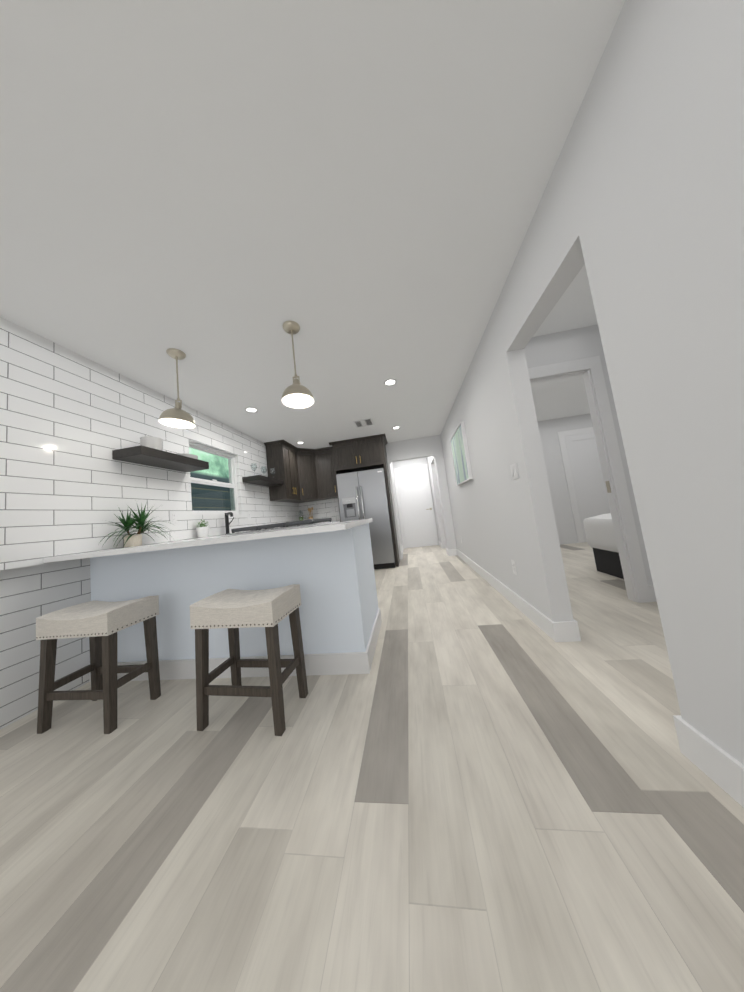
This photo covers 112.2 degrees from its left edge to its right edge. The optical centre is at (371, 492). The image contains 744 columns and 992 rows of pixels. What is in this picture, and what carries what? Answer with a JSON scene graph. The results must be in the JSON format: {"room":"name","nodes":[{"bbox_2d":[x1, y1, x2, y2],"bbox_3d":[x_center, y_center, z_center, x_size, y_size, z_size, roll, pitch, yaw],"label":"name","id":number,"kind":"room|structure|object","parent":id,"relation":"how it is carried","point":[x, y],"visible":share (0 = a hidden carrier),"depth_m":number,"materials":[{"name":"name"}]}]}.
{"room":"kitchen","nodes":[
{"label":"kitchen","id":0,"kind":"room"},
{"bbox_2d":[0,317,298,729],"bbox_3d":[-2.169,0.136,1.555,0.160,2.390,7.920,-7,-5,8],"label":"wall","id":1,"kind":"structure","parent":0,"point":[70,420],"depth_m":1.75,"materials":[{"name":"tile"}]},
{"bbox_2d":[112,445,208,471],"bbox_3d":[-1.900,-0.298,2.329,0.270,0.074,0.684,-7,-5,8],"label":"floating shelf","id":2,"kind":"object","parent":1,"relation":"attached to","point":[145,455],"visible":1,"depth_m":2.18,"materials":[{"name":"brown wood"}]},
{"bbox_2d":[140,436,162,449],"bbox_3d":[-1.932,-0.409,2.205,0.155,0.132,0.155,-7,-5,8],"label":"bowls","id":3,"kind":"object","parent":2,"relation":"on","point":[152,442],"visible":0.73,"depth_m":2.15,"materials":[{"name":"white ceramic"}]},
{"bbox_2d":[178,453,197,458],"bbox_3d":[-1.879,-0.345,2.532,0.212,0.052,0.212,-7,-5,8],"label":"plates","id":4,"kind":"object","parent":2,"relation":"on","point":[190,455],"visible":0.15,"depth_m":2.48,"materials":[{"name":"white ceramic"}]},
{"bbox_2d":[169,511,176,523],"bbox_3d":[-1.946,0.243,2.463,0.008,0.120,0.076,-7,-5,8],"label":"outlet","id":5,"kind":"object","parent":1,"relation":"attached to","point":[173,517],"visible":1,"depth_m":2.46,"materials":[{"name":"white plastic"}]},
{"bbox_2d":[189,441,238,514],"bbox_3d":[-1.984,-0.140,3.137,0.060,0.840,0.815,-7,-5,8],"label":"window","id":6,"kind":"structure","parent":1,"relation":"in","point":[232,468],"depth_m":3.19,"materials":[{"name":"white plastic"}]},
{"bbox_2d":[242,475,282,486],"bbox_3d":[-1.669,-0.179,3.912,0.270,0.074,0.683,-7,-5,8],"label":"floating shelf","id":7,"kind":"object","parent":1,"relation":"attached to","point":[260,480],"visible":1,"depth_m":3.74,"materials":[{"name":"brown wood"}]},
{"bbox_2d":[264,440,337,502],"bbox_3d":[-1.221,-0.380,4.752,0.978,1.004,1.170,-7,-5,8],"label":"upper cabinet","id":8,"kind":"object","parent":1,"relation":"attached to","point":[305,475],"visible":0.98,"depth_m":4.83,"materials":[{"name":"brown wood"}]},
{"bbox_2d":[0,0,624,448],"bbox_3d":[1.737,-1.456,2.868,8.170,0.100,11.800,-7,-5,8],"label":"ceiling","id":9,"kind":"structure","parent":0,"point":[218,192],"depth_m":1.08,"materials":[{"name":"white paint"}]},
{"bbox_2d":[158,348,195,428],"bbox_3d":[-1.528,-0.814,1.958,0.227,0.585,0.228,-7,-5,8],"label":"pendant light","id":10,"kind":"object","parent":9,"relation":"hanging from","point":[176,416],"visible":1,"depth_m":1.94,"materials":[{"name":"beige metal"}]},
{"bbox_2d":[245,407,257,412],"bbox_3d":[-1.462,-1.013,3.059,0.150,0.006,0.150,-7,-5,8],"label":"recessed light","id":11,"kind":"object","parent":9,"relation":"in","point":[251,409],"visible":1,"depth_m":3.05,"materials":[{"name":"white plastic"}]},
{"bbox_2d":[281,321,313,407],"bbox_3d":[-0.558,-0.943,1.826,0.228,0.576,0.228,-7,-5,8],"label":"pendant light","id":12,"kind":"object","parent":9,"relation":"hanging from","point":[295,394],"visible":1,"depth_m":1.82,"materials":[{"name":"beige metal"}]},
{"bbox_2d":[353,418,373,427],"bbox_3d":[-0.115,-1.089,3.906,0.294,0.011,0.280,-7,-5,8],"label":"ceiling vent","id":13,"kind":"object","parent":9,"relation":"in","point":[363,422],"visible":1,"depth_m":3.89,"materials":[{"name":"white plastic"}]},
{"bbox_2d":[384,379,396,385],"bbox_3d":[0.215,-1.232,2.793,0.150,0.006,0.150,-7,-5,8],"label":"recessed light","id":14,"kind":"object","parent":9,"relation":"in","point":[389,382],"visible":1,"depth_m":2.79,"materials":[{"name":"white plastic"}]},
{"bbox_2d":[0,542,743,991],"bbox_3d":[2.023,1.007,2.641,8.170,0.100,11.800,-7,-5,8],"label":"floor","id":15,"kind":"structure","parent":0,"point":[472,780],"depth_m":0.77,"materials":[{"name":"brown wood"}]},
{"bbox_2d":[36,595,160,733],"bbox_3d":[-1.561,0.956,1.453,0.469,0.608,0.279,-7,-5,8],"label":"stool","id":16,"kind":"object","parent":15,"relation":"on","point":[100,624],"visible":1,"depth_m":1.36,"materials":[{"name":"fabric"}]},
{"bbox_2d":[89,523,381,681],"bbox_3d":[-1.004,0.805,2.029,2.027,0.883,0.709,-7,-5,8],"label":"base cabinet","id":17,"kind":"object","parent":15,"relation":"on","point":[332,573],"visible":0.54,"depth_m":1.68,"materials":[{"name":"white paint"}]},
{"bbox_2d":[190,584,307,735],"bbox_3d":[-0.634,0.837,1.331,0.469,0.608,0.279,-8,-5,11],"label":"stool","id":18,"kind":"object","parent":15,"relation":"on","point":[233,611],"visible":1,"depth_m":1.24,"materials":[{"name":"fabric"}]},
{"bbox_2d":[329,434,399,566],"bbox_3d":[-0.089,0.195,4.818,1.066,2.389,0.628,-7,-5,8],"label":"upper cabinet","id":19,"kind":"object","parent":15,"relation":"on","point":[360,454],"visible":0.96,"depth_m":4.64,"materials":[{"name":"brown wood"}]},
{"bbox_2d":[336,468,395,568],"bbox_3d":[-0.068,0.495,4.702,0.868,1.744,0.750,-7,-5,8],"label":"fridge","id":20,"kind":"object","parent":15,"relation":"on","point":[362,494],"visible":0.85,"depth_m":4.42,"materials":[{"name":"grey metal"}]},
{"bbox_2d":[583,513,623,578],"bbox_3d":[3.479,0.213,2.447,2.075,1.100,0.880,-7,-5,8],"label":"bed","id":21,"kind":"object","parent":15,"relation":"on","point":[600,536],"visible":0.17,"depth_m":2.72,"materials":[{"name":"grey fabric"}]},
{"bbox_3d":[-0.776,0.912,3.473,1.865,0.883,3.374,-7,-5,8],"label":"base cabinet","id":22,"kind":"object","parent":15,"relation":"on","visible":0},
{"bbox_2d":[43,547,125,562],"bbox_3d":[-1.466,0.522,3.391,0.630,0.032,3.794,-7,-5,8],"label":"countertop","id":23,"kind":"structure","parent":22,"relation":"on","point":[117,551],"depth_m":1.52,"materials":[{"name":"stone"}]},
{"bbox_2d":[98,502,174,546],"bbox_3d":[-1.829,0.237,2.042,0.330,0.371,0.583,-7,-5,8],"label":"dracaena plant","id":24,"kind":"object","parent":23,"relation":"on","point":[130,540],"visible":1,"depth_m":2.00,"materials":[{"name":"green plant"}]},
{"bbox_2d":[196,519,208,537],"bbox_3d":[-1.815,0.381,2.708,0.146,0.202,0.126,-7,-5,8],"label":"flower plant","id":25,"kind":"object","parent":23,"relation":"on","point":[202,531],"visible":0.96,"depth_m":2.68,"materials":[{"name":"green plant"}]},
{"bbox_2d":[225,512,233,534],"bbox_3d":[-1.706,0.368,3.050,0.217,0.265,0.240,-7,-5,8],"label":"faucet","id":26,"kind":"object","parent":23,"relation":"on","point":[227,523],"visible":0.9,"depth_m":3.07,"materials":[{"name":"black metal"}]},
{"bbox_2d":[308,507,312,518],"bbox_3d":[-1.242,0.467,5.145,0.114,0.345,0.092,-7,-5,8],"label":"utensil holder","id":27,"kind":"object","parent":23,"relation":"on","point":[310,509],"visible":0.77,"depth_m":5.13,"materials":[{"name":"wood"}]},
{"bbox_2d":[126,518,372,553],"bbox_3d":[-0.709,0.296,1.889,1.318,0.032,1.015,-7,-5,8],"label":"countertop","id":28,"kind":"structure","parent":22,"relation":"on","point":[339,525],"depth_m":1.41,"materials":[{"name":"stone"}]},
{"bbox_2d":[226,518,337,535],"bbox_3d":[-0.686,0.264,2.066,0.682,0.058,0.575,-7,-5,8],"label":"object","id":29,"kind":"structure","parent":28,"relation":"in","point":[291,524],"depth_m":1.81,"materials":[{"name":"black metal"}]},
{"bbox_2d":[298,435,456,559],"bbox_3d":[0.063,0.209,5.176,3.240,2.390,0.120,-7,-5,8],"label":"wall","id":30,"kind":"structure","parent":0,"point":[423,447],"depth_m":5.07,"materials":[{"name":"white paint"}]},
{"bbox_2d":[390,456,446,549],"bbox_3d":[1.724,0.125,6.358,2.370,2.390,2.680,-7,-5,8],"label":"wall","id":31,"kind":"structure","parent":0,"point":[436,499],"depth_m":5.93,"materials":[{"name":"white paint"}]},
{"bbox_2d":[393,464,438,548],"bbox_3d":[1.157,0.343,6.529,0.902,2.120,0.045,-7,-5,8],"label":"door frame","id":32,"kind":"structure","parent":31,"relation":"attached to","point":[398,497],"depth_m":6.57,"materials":[{"name":"white wood"}]},
{"bbox_2d":[396,466,437,547],"bbox_3d":[1.190,0.369,6.495,0.824,2.038,0.089,-7,-5,8],"label":"door","id":33,"kind":"structure","parent":31,"relation":"in","point":[417,510],"depth_m":6.52,"materials":[{"name":"white"}]},
{"bbox_2d":[537,413,592,544],"bbox_3d":[3.801,-0.261,4.787,4.330,2.390,0.120,-7,-5,8],"label":"wall","id":34,"kind":"structure","parent":0,"point":[558,487],"depth_m":4.76,"materials":[{"name":"white paint"}]},
{"bbox_2d":[557,427,593,542],"bbox_3d":[4.204,-0.184,4.652,1.000,2.120,0.018,-7,-5,8],"label":"trim","id":35,"kind":"structure","parent":34,"relation":"attached to","point":[571,489],"depth_m":4.72,"materials":[{"name":"white wood"}]},
{"bbox_2d":[564,432,610,541],"bbox_3d":[4.210,-0.137,4.648,0.796,2.010,0.017,-7,-5,8],"label":"closet door","id":36,"kind":"structure","parent":34,"relation":"in","point":[587,477],"depth_m":4.68,"materials":[{"name":"white wood"}]},
{"bbox_2d":[524,324,652,585],"bbox_3d":[3.342,-0.466,1.986,4.230,2.390,0.070,-7,-5,8],"label":"wall","id":37,"kind":"structure","parent":0,"point":[565,346],"depth_m":2.23,"materials":[{"name":"white paint"}]},
{"bbox_2d":[528,356,650,602],"bbox_3d":[1.700,-0.107,2.190,0.858,2.095,0.088,-7,-5,8],"label":"door frame","id":38,"kind":"structure","parent":37,"relation":"attached to","point":[624,526],"depth_m":2.12,"materials":[{"name":"white wood"}]},
{"bbox_2d":[440,0,743,764],"bbox_3d":[1.026,-0.282,1.059,0.120,2.390,7.800,-7,-5,8],"label":"wall","id":39,"kind":"structure","parent":0,"point":[639,213],"depth_m":0.79,"materials":[{"name":"white paint"}]},
{"bbox_2d":[450,421,472,485],"bbox_3d":[1.249,-0.505,3.516,0.042,0.736,0.810,-7,-5,8],"label":"framed art","id":40,"kind":"object","parent":39,"relation":"attached to","point":[461,457],"visible":1,"depth_m":3.37,"materials":[{"name":"white"}]},
{"bbox_2d":[511,560,516,574],"bbox_3d":[1.228,0.639,2.146,0.008,0.117,0.072,-7,-5,8],"label":"electrical outlet","id":41,"kind":"object","parent":39,"relation":"attached to","point":[514,567],"visible":1,"depth_m":2.14,"materials":[{"name":"white plastic"}]},
{"bbox_2d":[510,463,518,479],"bbox_3d":[1.091,-0.162,1.905,0.010,0.117,0.116,-7,-5,8],"label":"switch plate","id":42,"kind":"object","parent":39,"relation":"attached to","point":[514,471],"visible":1,"depth_m":1.89,"materials":[{"name":"white plastic"}]},
{"bbox_2d":[401,541,743,807],"bbox_3d":[0.744,0.966,1.787,1.214,0.120,9.340,-7,-5,8],"label":"baseboard","id":43,"kind":"structure","parent":39,"relation":"attached to","point":[719,766],"depth_m":0.84,"materials":[{"name":"white wood"}]},
{"bbox_3d":[1.893,-0.518,-0.418,0.120,2.390,5.100,-7,-5,8],"label":"wall","id":44,"kind":"structure","parent":0,"visible":0},
{"bbox_2d":[648,586,656,601],"bbox_3d":[1.916,0.618,-0.506,0.100,0.120,5.100,-7,-5,8],"label":"baseboard","id":45,"kind":"structure","parent":44,"relation":"attached to","point":[652,593],"depth_m":2.00,"materials":[{"name":"white"}]},
{"label":"outside","id":46,"kind":"structure","parent":0,"visible":0},
{"bbox_2d":[189,447,230,510],"bbox_3d":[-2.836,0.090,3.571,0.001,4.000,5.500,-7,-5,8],"label":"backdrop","id":47,"kind":"structure","parent":46,"point":[215,465],"depth_m":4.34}
]}

